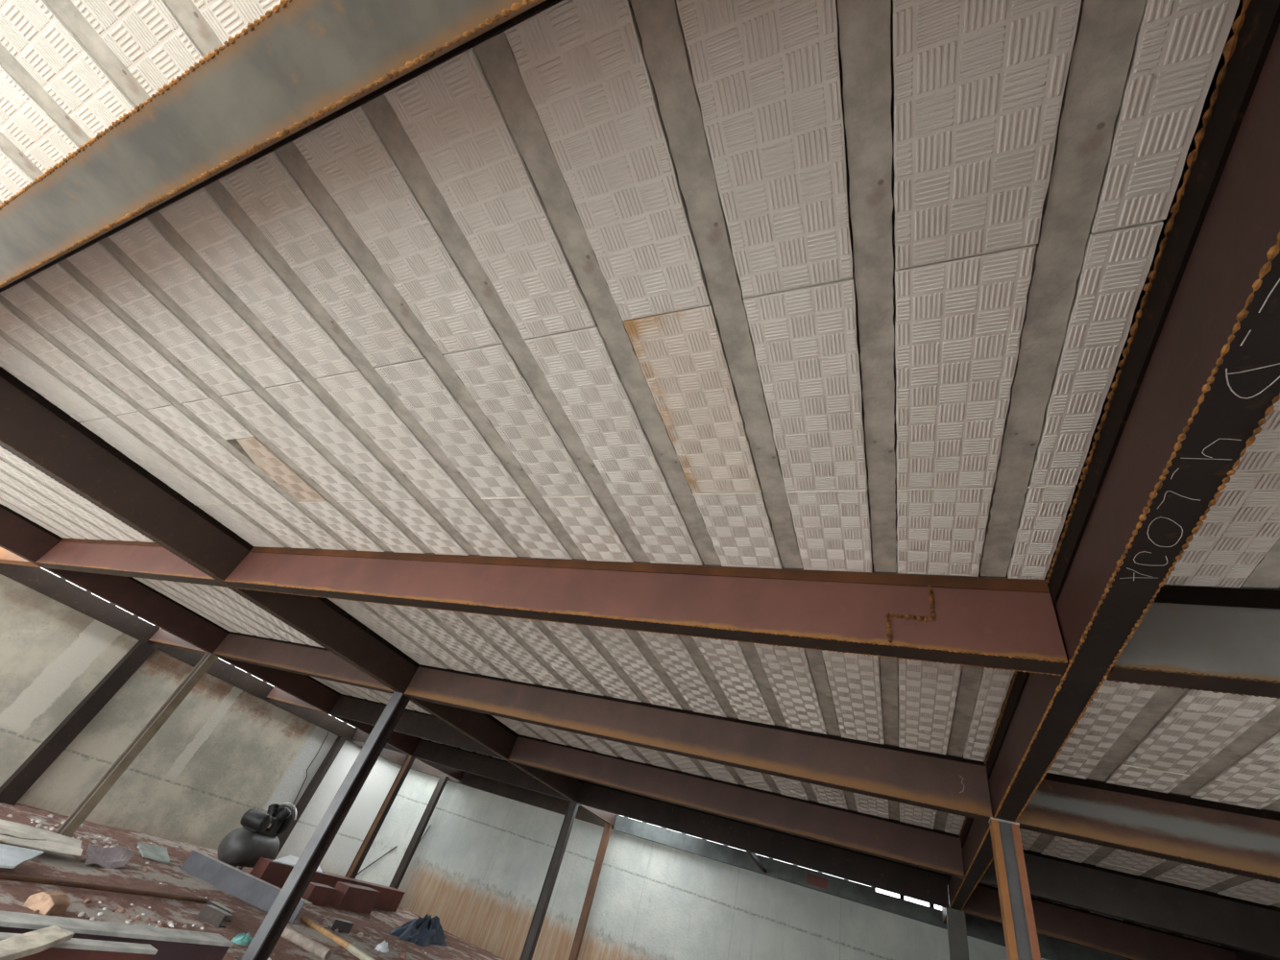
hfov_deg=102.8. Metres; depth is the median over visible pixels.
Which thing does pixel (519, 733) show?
ceiling panel
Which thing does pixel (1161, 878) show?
ceiling panel
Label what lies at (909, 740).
ceiling panel
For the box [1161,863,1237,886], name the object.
ceiling panel
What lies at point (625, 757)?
ceiling panel
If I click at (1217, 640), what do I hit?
cross beam
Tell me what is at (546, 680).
ceiling panel
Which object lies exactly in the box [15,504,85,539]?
ceiling panel
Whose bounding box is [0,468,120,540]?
joist
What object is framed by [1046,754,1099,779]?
ceiling panel
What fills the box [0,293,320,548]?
joist
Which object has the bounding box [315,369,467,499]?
ceiling panel
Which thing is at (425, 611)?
joist
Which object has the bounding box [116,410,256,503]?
ceiling panel
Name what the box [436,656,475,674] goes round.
ceiling panel
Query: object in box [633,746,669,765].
ceiling panel
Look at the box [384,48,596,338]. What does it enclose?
ceiling panel
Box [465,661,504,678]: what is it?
ceiling panel
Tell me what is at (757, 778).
ceiling panel
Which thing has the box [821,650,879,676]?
ceiling panel
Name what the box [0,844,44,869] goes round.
board
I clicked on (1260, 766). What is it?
ceiling panel
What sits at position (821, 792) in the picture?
ceiling panel
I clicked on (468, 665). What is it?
joist
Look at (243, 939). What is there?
plastic bag
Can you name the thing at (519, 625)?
ceiling panel
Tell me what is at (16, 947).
plank
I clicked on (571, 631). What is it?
ceiling panel
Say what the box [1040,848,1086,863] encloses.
ceiling panel
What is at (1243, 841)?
cross beam
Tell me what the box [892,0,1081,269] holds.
ceiling panel
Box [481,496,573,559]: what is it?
ceiling panel
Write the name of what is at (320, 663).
cross beam
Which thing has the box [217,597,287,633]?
ceiling panel
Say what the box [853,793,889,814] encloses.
ceiling panel
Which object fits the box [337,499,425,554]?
ceiling panel
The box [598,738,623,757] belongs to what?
joist
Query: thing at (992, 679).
ceiling panel
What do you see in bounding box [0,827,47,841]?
board
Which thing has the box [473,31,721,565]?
joist
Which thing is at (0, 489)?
joist
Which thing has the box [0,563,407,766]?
beam
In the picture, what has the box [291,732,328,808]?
cable
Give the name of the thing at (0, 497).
joist
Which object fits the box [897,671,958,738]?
ceiling panel
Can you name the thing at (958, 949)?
steel column
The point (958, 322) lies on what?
ceiling panel
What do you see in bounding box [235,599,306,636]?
ceiling panel
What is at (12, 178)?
ceiling panel
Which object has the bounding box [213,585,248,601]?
ceiling panel
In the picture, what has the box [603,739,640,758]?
ceiling panel
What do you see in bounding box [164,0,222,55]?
joist
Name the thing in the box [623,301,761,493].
ceiling panel
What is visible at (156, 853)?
board
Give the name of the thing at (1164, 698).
joist
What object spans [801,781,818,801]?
joist
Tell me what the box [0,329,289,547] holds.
joist
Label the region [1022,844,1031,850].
ceiling panel
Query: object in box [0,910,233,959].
plank
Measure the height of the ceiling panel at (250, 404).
0.061 m
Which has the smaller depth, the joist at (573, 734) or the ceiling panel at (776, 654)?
the ceiling panel at (776, 654)
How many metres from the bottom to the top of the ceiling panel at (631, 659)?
0.061 m
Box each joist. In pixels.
[0,42,89,145]
[0,131,43,179]
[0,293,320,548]
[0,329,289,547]
[0,456,139,541]
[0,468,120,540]
[0,479,103,539]
[0,488,86,538]
[0,497,72,538]
[24,277,355,550]
[45,0,149,105]
[58,259,393,552]
[99,237,433,553]
[144,579,239,632]
[146,211,479,555]
[158,579,255,635]
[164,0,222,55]
[174,581,271,638]
[192,583,289,641]
[204,180,531,557]
[210,585,307,644]
[274,141,585,559]
[357,601,452,669]
[361,94,650,562]
[386,603,480,674]
[419,607,508,678]
[453,610,541,684]
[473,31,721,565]
[491,615,575,690]
[518,721,546,740]
[531,619,611,697]
[544,726,571,746]
[569,731,596,751]
[577,624,651,703]
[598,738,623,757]
[625,628,692,710]
[627,744,651,764]
[629,0,802,568]
[657,750,680,771]
[678,634,738,718]
[690,757,712,777]
[724,765,745,785]
[738,641,787,726]
[761,772,780,794]
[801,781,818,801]
[804,648,840,735]
[837,0,896,572]
[843,791,857,811]
[879,656,898,746]
[888,800,899,821]
[933,810,948,830]
[946,665,984,756]
[979,0,1146,577]
[1028,833,1054,852]
[1083,845,1115,865]
[1086,686,1187,781]
[1139,860,1183,878]
[1169,703,1279,796]
[1202,875,1255,893]
[1241,537,1279,588]
[1262,798,1279,811]
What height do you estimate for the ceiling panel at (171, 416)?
0.061 m
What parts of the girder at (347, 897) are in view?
plate, plate, plate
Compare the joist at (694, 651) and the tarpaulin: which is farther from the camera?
the tarpaulin
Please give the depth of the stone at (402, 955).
7.76 m
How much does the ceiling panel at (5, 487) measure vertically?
0.061 m
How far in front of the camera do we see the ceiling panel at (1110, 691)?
2.98 m
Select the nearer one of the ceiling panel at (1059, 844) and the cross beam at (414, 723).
the ceiling panel at (1059, 844)
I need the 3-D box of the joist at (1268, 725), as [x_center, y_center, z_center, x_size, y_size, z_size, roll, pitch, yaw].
[3.545,1.413,2.927,0.116,0.057,2.623,-2,-43,25]
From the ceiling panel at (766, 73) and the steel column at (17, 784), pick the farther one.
the steel column at (17, 784)
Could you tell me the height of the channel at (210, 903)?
0.094 m
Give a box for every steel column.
[0,640,156,805]
[55,652,218,837]
[234,691,410,959]
[272,736,346,860]
[345,754,415,878]
[388,774,448,889]
[519,800,579,959]
[568,822,612,959]
[945,907,969,959]
[988,817,1040,959]
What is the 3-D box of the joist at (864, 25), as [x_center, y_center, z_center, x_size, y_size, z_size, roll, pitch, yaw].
[0.891,-0.413,1.917,0.116,0.057,2.633,-2,-43,25]
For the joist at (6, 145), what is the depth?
2.25 m
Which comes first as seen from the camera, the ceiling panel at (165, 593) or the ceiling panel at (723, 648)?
the ceiling panel at (723, 648)
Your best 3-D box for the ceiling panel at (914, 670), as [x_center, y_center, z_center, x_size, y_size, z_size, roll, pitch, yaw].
[1.800,0.980,3.159,0.366,0.061,1.171,-2,-43,25]
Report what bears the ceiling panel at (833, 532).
attached to the ceiling
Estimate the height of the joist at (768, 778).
0.057 m
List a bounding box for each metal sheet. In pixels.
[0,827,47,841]
[83,843,134,869]
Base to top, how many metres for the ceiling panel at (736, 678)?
0.061 m
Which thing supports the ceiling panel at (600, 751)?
attached to the ceiling
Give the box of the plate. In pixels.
[747,851,766,873]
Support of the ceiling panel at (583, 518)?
attached to the ceiling
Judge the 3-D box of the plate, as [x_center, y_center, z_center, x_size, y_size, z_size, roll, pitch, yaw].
[2.223,7.276,9.830,0.068,0.196,2.023,-2,-43,25]
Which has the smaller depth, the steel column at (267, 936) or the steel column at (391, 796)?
the steel column at (267, 936)
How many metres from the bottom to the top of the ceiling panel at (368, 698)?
0.061 m
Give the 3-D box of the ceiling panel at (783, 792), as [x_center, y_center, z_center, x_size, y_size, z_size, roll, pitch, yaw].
[2.072,4.213,6.875,0.365,0.061,0.237,-2,-43,25]
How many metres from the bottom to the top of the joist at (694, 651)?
0.057 m
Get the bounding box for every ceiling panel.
[0,0,135,138]
[0,64,79,173]
[0,147,34,202]
[0,281,172,409]
[0,302,139,415]
[0,335,108,422]
[0,446,91,503]
[0,458,72,504]
[0,470,56,504]
[0,481,40,505]
[0,489,24,505]
[0,498,11,505]
[3,505,71,538]
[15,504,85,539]
[29,504,100,539]
[30,263,210,403]
[43,504,118,540]
[60,503,136,541]
[66,241,252,395]
[70,0,204,96]
[77,503,154,542]
[79,415,225,504]
[108,217,302,387]
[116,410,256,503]
[132,577,162,590]
[144,579,177,592]
[147,404,289,502]
[155,589,218,622]
[158,187,359,378]
[161,580,193,594]
[166,590,235,625]
[176,581,211,596]
[182,397,254,439]
[182,592,250,627]
[192,0,280,45]
[193,503,284,547]
[193,583,229,598]
[198,594,267,629]
[211,621,237,632]
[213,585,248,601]
[217,150,424,366]
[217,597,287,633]
[220,388,368,501]
[223,623,253,635]
[231,502,314,549]
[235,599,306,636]
[236,435,327,502]
[239,625,269,638]
[255,627,287,641]
[264,501,348,550]
[265,380,415,500]
[272,630,305,644]
[291,633,324,648]
[292,105,503,354]
[298,500,385,552]
[311,676,340,691]
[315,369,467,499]
[322,678,356,694]
[327,598,374,614]
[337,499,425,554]
[338,682,372,698]
[345,692,363,699]
[346,611,429,654]
[354,685,388,701]
[360,695,380,702]
[363,602,404,618]
[371,689,391,700]
[374,356,527,498]
[380,499,469,555]
[383,616,457,659]
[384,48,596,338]
[388,693,423,709]
[393,604,435,622]
[401,651,447,669]
[410,706,431,714]
[411,619,486,664]
[427,608,469,626]
[428,497,518,557]
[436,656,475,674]
[443,341,593,496]
[444,623,518,669]
[461,612,506,630]
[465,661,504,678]
[479,627,552,675]
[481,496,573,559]
[491,715,535,734]
[494,665,534,684]
[500,616,546,635]
[504,0,711,320]
[512,729,542,739]
[516,632,589,680]
[523,722,559,740]
[524,323,671,495]
[526,671,568,690]
[540,620,589,641]
[541,493,634,562]
[542,736,566,745]
[549,727,585,746]
[556,637,628,687]
[562,676,603,696]
[567,742,591,750]
[576,733,611,751]
[586,625,636,647]
[592,748,617,757]
[599,682,642,702]
[601,642,671,694]
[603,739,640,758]
[611,491,703,565]
[619,753,645,763]
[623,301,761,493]
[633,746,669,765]
[637,630,688,652]
[640,689,682,709]
[648,760,675,770]
[649,648,717,700]
[663,751,700,772]
[676,0,852,297]
[678,767,705,776]
[682,696,726,717]
[692,488,782,568]
[692,636,746,659]
[698,759,733,779]
[702,654,768,709]
[709,773,738,784]
[729,702,774,725]
[733,767,769,787]
[743,271,868,491]
[743,781,772,792]
[753,643,809,667]
[760,661,822,718]
[771,774,806,796]
[778,789,808,800]
[781,712,827,734]
[786,489,871,572]
[810,783,845,804]
[817,797,847,809]
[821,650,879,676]
[826,670,883,727]
[838,721,884,744]
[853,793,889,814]
[856,806,889,819]
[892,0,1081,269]
[893,243,1036,488]
[895,486,992,577]
[897,657,962,685]
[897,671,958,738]
[898,730,948,754]
[899,802,936,823]
[899,817,934,829]
[944,826,960,835]
[945,813,965,830]
[963,739,990,761]
[966,685,1007,745]
[979,667,1014,691]
[1006,481,1075,579]
[1019,828,1040,845]
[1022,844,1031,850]
[1029,219,1163,485]
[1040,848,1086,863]
[1044,836,1102,858]
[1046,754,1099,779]
[1059,700,1142,760]
[1089,0,1239,232]
[1092,678,1160,706]
[1095,860,1145,875]
[1101,848,1166,871]
[1105,762,1189,793]
[1121,707,1257,774]
[1154,874,1209,890]
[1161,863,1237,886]
[1164,470,1279,587]
[1170,689,1279,721]
[1189,777,1279,809]
[1214,729,1279,789]
[1217,889,1279,905]
[1228,879,1279,901]
[1232,394,1279,471]
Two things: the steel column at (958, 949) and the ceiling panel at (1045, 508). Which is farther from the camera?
the steel column at (958, 949)
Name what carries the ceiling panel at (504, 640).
attached to the ceiling
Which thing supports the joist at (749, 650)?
attached to the ceiling
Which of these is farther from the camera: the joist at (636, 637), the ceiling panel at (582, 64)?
the joist at (636, 637)
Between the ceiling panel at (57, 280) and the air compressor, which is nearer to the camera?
the ceiling panel at (57, 280)
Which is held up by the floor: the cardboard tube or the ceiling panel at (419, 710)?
the cardboard tube
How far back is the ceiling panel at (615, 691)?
5.58 m
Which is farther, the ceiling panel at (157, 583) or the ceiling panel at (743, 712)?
the ceiling panel at (157, 583)
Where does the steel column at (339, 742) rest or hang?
on the floor
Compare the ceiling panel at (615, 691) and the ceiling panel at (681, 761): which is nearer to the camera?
the ceiling panel at (615, 691)
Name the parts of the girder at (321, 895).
plate, plate, plate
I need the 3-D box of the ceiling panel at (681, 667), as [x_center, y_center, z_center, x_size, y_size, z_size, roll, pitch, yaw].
[0.425,1.787,4.719,0.366,0.061,1.030,-2,-43,25]
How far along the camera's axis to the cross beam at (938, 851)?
7.01 m
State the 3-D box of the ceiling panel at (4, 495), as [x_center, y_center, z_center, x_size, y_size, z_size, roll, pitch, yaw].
[-8.213,-0.044,6.301,0.367,0.061,1.030,-2,-43,25]
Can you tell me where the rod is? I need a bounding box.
[356,846,396,875]
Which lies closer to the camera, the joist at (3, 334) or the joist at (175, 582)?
the joist at (3, 334)
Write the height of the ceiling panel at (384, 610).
0.061 m
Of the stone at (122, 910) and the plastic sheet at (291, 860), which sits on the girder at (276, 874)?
the plastic sheet at (291, 860)
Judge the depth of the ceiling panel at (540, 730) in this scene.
8.21 m
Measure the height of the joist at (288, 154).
0.057 m
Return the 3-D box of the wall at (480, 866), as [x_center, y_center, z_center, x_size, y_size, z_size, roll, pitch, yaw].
[0.674,9.415,10.544,17.790,3.335,0.357,-2,-43,25]
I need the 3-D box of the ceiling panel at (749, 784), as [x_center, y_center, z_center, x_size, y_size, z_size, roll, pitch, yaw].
[1.636,4.226,7.085,0.364,0.061,0.237,-2,-43,25]
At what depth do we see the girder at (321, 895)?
9.28 m
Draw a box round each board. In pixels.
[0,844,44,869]
[137,842,169,863]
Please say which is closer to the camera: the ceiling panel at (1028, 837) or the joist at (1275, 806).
the joist at (1275, 806)
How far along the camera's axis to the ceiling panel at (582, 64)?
1.56 m
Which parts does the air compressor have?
tank, motor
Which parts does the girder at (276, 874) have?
plate, plate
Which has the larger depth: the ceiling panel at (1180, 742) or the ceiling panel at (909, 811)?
the ceiling panel at (909, 811)
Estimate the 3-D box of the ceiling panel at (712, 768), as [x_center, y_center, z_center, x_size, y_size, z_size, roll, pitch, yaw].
[0.983,3.808,6.867,0.366,0.061,1.039,-2,-43,25]
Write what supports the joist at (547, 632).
attached to the ceiling
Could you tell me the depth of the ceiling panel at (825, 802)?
6.64 m
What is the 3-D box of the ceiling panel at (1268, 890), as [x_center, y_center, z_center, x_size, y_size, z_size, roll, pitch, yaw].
[5.750,3.640,4.598,0.363,0.061,1.038,-2,-43,25]
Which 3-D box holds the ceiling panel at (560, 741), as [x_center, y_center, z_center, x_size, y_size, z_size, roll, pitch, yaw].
[-1.424,4.333,8.536,0.365,0.063,0.245,-2,-43,25]
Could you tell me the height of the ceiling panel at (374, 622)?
0.061 m
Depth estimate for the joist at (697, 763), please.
7.16 m
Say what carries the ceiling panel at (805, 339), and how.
attached to the ceiling
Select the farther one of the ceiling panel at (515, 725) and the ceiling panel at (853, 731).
the ceiling panel at (515, 725)
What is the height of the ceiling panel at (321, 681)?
0.061 m
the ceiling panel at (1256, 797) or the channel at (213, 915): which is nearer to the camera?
the ceiling panel at (1256, 797)
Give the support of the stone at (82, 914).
on the floor
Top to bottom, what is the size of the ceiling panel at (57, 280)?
0.061 m
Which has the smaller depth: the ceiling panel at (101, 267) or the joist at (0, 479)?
the ceiling panel at (101, 267)
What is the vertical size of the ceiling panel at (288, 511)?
0.067 m
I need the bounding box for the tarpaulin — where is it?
[388,914,447,946]
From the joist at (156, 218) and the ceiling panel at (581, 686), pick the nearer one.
the joist at (156, 218)
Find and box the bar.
[0,872,210,903]
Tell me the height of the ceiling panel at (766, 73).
0.061 m
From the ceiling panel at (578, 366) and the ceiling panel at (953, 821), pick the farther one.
the ceiling panel at (953, 821)
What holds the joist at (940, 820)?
attached to the ceiling
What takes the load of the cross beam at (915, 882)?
attached to the girder at (1196, 377)
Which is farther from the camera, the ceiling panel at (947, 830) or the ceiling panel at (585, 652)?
the ceiling panel at (947, 830)
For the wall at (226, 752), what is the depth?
10.09 m
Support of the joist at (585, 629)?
attached to the ceiling
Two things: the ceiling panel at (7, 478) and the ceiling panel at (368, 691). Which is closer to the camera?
the ceiling panel at (7, 478)
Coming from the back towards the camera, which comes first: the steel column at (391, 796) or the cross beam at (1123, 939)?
the steel column at (391, 796)
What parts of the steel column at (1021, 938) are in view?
cap plate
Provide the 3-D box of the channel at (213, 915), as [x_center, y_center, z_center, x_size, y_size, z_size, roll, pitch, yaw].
[-5.076,5.205,6.096,0.340,0.119,0.119,8,-40,15]
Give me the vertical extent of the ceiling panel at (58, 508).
0.067 m
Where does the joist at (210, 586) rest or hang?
attached to the ceiling
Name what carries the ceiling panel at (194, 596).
attached to the ceiling
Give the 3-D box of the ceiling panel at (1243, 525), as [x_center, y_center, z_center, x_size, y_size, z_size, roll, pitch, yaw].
[2.213,0.199,2.053,0.497,0.068,0.739,-2,-43,25]
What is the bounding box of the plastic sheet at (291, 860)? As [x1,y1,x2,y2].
[272,854,322,872]
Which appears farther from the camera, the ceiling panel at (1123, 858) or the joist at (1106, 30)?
the ceiling panel at (1123, 858)
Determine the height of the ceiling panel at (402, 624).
0.061 m
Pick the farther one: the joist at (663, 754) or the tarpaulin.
the tarpaulin
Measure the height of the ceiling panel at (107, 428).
0.061 m
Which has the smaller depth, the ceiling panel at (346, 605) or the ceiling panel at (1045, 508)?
the ceiling panel at (1045, 508)
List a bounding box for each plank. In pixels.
[0,819,82,856]
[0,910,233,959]
[0,925,74,959]
[0,932,157,959]
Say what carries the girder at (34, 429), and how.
attached to the ceiling
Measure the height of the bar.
0.053 m
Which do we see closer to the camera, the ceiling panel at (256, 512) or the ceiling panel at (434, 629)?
the ceiling panel at (256, 512)
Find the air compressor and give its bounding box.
[217,802,296,869]
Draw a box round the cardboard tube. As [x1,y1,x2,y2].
[280,926,332,959]
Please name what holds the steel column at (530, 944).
on the floor
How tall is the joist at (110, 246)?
0.057 m
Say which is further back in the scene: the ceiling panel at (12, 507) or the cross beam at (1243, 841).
the ceiling panel at (12, 507)
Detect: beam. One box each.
[0,0,558,291]
[0,546,40,567]
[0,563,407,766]
[35,538,227,587]
[148,627,207,653]
[212,631,394,694]
[224,546,1067,676]
[266,686,327,714]
[330,694,505,760]
[352,728,408,755]
[403,664,992,821]
[410,758,1128,959]
[412,738,569,800]
[508,734,964,878]
[576,780,949,907]
[961,883,1237,959]
[979,849,1279,959]
[1015,772,1279,884]
[1106,584,1279,699]
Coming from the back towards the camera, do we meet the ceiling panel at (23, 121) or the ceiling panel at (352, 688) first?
the ceiling panel at (352, 688)
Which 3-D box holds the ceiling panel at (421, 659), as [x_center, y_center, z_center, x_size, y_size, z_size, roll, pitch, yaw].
[-2.897,2.405,6.893,0.522,0.061,0.408,-2,-43,25]
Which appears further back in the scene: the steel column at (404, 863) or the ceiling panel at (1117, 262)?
the steel column at (404, 863)
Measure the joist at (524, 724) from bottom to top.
0.057 m
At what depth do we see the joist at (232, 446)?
3.56 m
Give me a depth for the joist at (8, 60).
1.99 m
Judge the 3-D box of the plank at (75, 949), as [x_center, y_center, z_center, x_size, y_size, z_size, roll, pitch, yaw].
[-4.303,2.166,2.317,0.119,0.306,4.097,-2,-43,25]
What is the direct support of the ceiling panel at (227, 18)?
attached to the ceiling
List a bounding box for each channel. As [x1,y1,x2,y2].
[180,850,312,924]
[196,904,232,927]
[206,900,236,921]
[328,917,353,933]
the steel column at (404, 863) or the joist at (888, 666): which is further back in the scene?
the steel column at (404, 863)
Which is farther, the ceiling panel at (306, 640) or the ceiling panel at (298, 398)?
the ceiling panel at (306, 640)
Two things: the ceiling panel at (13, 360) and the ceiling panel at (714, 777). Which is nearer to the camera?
the ceiling panel at (13, 360)
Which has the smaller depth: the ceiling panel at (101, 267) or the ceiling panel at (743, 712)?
the ceiling panel at (101, 267)
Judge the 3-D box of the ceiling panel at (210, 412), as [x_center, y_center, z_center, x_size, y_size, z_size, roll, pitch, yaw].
[-2.890,-0.430,3.529,0.366,0.061,0.340,-2,-43,25]
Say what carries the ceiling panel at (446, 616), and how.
attached to the ceiling
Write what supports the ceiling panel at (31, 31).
attached to the ceiling
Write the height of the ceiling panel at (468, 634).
0.061 m
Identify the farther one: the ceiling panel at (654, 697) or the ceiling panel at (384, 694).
the ceiling panel at (384, 694)
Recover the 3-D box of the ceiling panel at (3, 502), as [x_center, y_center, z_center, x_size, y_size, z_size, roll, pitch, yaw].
[-8.601,-0.030,6.486,0.258,0.061,1.030,-2,-43,25]
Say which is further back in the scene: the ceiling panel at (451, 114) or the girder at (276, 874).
the girder at (276, 874)
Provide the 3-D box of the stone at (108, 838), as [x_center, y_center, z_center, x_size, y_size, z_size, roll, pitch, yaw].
[-8.480,5.738,8.145,0.089,0.071,0.116,10,-39,12]
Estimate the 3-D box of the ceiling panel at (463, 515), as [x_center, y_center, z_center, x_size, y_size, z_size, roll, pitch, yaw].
[-1.185,0.338,3.700,0.365,0.061,0.674,-2,-43,25]
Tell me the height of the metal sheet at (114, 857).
0.197 m
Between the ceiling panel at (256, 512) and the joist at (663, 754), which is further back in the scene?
the joist at (663, 754)
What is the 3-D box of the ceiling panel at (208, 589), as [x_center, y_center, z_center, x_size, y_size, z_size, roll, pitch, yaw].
[-6.226,1.271,6.996,0.367,0.061,1.204,-2,-43,25]
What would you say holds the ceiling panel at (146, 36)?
attached to the ceiling
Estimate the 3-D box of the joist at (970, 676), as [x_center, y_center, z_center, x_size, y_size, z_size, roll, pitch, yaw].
[2.265,1.457,3.536,0.116,0.057,2.623,-2,-43,25]
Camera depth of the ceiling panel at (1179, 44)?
1.18 m
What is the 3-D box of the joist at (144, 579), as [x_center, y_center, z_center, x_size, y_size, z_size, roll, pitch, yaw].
[-7.515,1.798,8.195,0.115,0.057,2.623,-2,-43,25]
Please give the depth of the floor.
6.95 m
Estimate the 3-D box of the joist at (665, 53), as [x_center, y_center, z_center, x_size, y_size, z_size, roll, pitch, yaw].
[0.455,-0.398,2.125,0.116,0.057,2.633,-2,-43,25]
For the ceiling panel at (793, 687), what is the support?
attached to the ceiling
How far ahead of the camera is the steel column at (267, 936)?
5.91 m
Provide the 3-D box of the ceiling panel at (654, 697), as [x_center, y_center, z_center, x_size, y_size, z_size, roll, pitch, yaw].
[0.232,2.294,5.404,0.366,0.061,0.408,-2,-43,25]
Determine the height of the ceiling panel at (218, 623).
0.061 m
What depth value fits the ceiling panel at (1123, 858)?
5.11 m
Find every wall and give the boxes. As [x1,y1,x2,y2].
[0,574,401,876]
[355,769,1047,959]
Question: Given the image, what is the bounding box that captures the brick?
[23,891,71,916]
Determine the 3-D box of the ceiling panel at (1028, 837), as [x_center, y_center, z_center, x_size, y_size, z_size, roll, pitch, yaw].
[3.955,3.702,5.453,0.497,0.061,1.039,-2,-43,25]
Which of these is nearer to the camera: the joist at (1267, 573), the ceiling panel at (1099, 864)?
the joist at (1267, 573)
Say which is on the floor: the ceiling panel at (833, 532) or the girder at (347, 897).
the girder at (347, 897)
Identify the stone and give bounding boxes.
[77,911,86,917]
[83,898,91,904]
[103,837,112,842]
[118,908,125,913]
[399,953,406,959]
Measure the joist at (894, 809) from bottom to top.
0.057 m
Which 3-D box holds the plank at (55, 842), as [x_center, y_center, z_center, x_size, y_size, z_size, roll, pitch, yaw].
[-7.893,3.983,5.959,0.781,0.102,2.452,-17,-51,37]
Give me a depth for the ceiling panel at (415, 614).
5.49 m
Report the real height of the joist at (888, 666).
0.057 m
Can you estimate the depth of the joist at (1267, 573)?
2.08 m
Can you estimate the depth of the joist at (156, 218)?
2.82 m
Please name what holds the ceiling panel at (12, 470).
attached to the ceiling
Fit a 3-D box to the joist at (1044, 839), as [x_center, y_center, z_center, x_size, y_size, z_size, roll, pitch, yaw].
[4.048,3.313,4.962,0.116,0.057,2.635,-2,-43,25]
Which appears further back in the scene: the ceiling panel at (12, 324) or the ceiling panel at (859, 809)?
the ceiling panel at (859, 809)
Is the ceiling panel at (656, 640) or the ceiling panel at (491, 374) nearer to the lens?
the ceiling panel at (491, 374)
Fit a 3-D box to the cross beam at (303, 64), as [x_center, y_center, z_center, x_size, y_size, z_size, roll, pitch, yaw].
[-1.996,-1.139,1.971,6.621,0.476,0.208,-2,-43,25]
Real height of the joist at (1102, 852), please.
0.057 m
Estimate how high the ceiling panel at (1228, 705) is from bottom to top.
0.061 m
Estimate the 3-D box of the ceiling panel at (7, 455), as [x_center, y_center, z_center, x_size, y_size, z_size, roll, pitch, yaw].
[-6.465,-0.106,5.470,0.367,0.061,1.030,-2,-43,25]
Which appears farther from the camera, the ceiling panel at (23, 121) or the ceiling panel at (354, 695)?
the ceiling panel at (354, 695)
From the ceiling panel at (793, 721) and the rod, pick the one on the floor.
the rod
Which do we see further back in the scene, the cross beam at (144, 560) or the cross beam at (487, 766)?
the cross beam at (487, 766)
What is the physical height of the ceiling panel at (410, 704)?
0.061 m
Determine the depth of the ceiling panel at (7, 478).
6.01 m
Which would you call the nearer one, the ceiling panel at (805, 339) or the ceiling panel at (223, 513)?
the ceiling panel at (805, 339)
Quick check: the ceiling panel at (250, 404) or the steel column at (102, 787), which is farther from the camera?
the steel column at (102, 787)
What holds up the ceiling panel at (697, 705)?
attached to the ceiling
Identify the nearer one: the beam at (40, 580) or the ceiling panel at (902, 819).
the ceiling panel at (902, 819)
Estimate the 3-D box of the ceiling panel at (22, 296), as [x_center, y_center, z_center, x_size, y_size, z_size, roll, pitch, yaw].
[-3.549,-0.845,3.326,0.367,0.061,0.916,-2,-43,25]
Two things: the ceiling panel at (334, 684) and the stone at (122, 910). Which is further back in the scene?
the ceiling panel at (334, 684)
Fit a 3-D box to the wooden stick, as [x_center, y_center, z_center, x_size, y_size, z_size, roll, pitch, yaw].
[-4.161,6.434,7.103,2.159,0.084,0.095,-10,-47,33]
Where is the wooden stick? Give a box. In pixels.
[300,916,374,959]
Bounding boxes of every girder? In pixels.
[0,366,616,825]
[0,504,464,780]
[249,856,404,912]
[301,882,336,906]
[328,881,381,914]
[941,0,1279,923]
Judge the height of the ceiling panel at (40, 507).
0.064 m
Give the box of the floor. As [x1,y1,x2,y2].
[0,802,504,959]
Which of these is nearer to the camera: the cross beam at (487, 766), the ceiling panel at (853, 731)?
the ceiling panel at (853, 731)
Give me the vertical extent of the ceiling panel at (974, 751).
0.061 m
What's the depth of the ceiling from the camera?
1.69 m
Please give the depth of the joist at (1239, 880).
4.88 m
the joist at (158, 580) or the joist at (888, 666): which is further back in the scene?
the joist at (158, 580)
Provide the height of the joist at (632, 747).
0.057 m
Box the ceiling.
[0,0,1163,808]
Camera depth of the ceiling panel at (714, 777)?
7.27 m
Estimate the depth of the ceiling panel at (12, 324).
3.51 m
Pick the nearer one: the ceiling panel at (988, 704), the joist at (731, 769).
the ceiling panel at (988, 704)
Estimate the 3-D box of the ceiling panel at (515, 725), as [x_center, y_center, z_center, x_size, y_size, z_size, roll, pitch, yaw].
[-2.146,3.917,8.358,0.523,0.061,1.039,-2,-43,25]
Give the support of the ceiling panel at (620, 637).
attached to the ceiling
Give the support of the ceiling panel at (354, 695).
attached to the ceiling
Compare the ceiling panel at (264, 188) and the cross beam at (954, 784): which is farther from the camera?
the cross beam at (954, 784)
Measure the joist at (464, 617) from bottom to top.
0.057 m
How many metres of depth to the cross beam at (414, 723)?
9.88 m
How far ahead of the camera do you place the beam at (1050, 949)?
10.36 m
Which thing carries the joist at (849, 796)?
attached to the ceiling
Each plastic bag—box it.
[230,932,252,945]
[374,940,388,952]
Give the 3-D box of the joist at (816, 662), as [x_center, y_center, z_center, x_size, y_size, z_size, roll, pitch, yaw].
[1.391,1.488,3.953,0.116,0.057,2.623,-2,-43,25]
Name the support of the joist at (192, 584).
attached to the ceiling
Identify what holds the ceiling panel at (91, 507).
attached to the ceiling
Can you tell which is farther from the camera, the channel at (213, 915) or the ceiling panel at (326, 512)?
the channel at (213, 915)
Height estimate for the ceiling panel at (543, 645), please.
0.061 m
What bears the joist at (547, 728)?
attached to the ceiling
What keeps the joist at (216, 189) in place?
attached to the ceiling

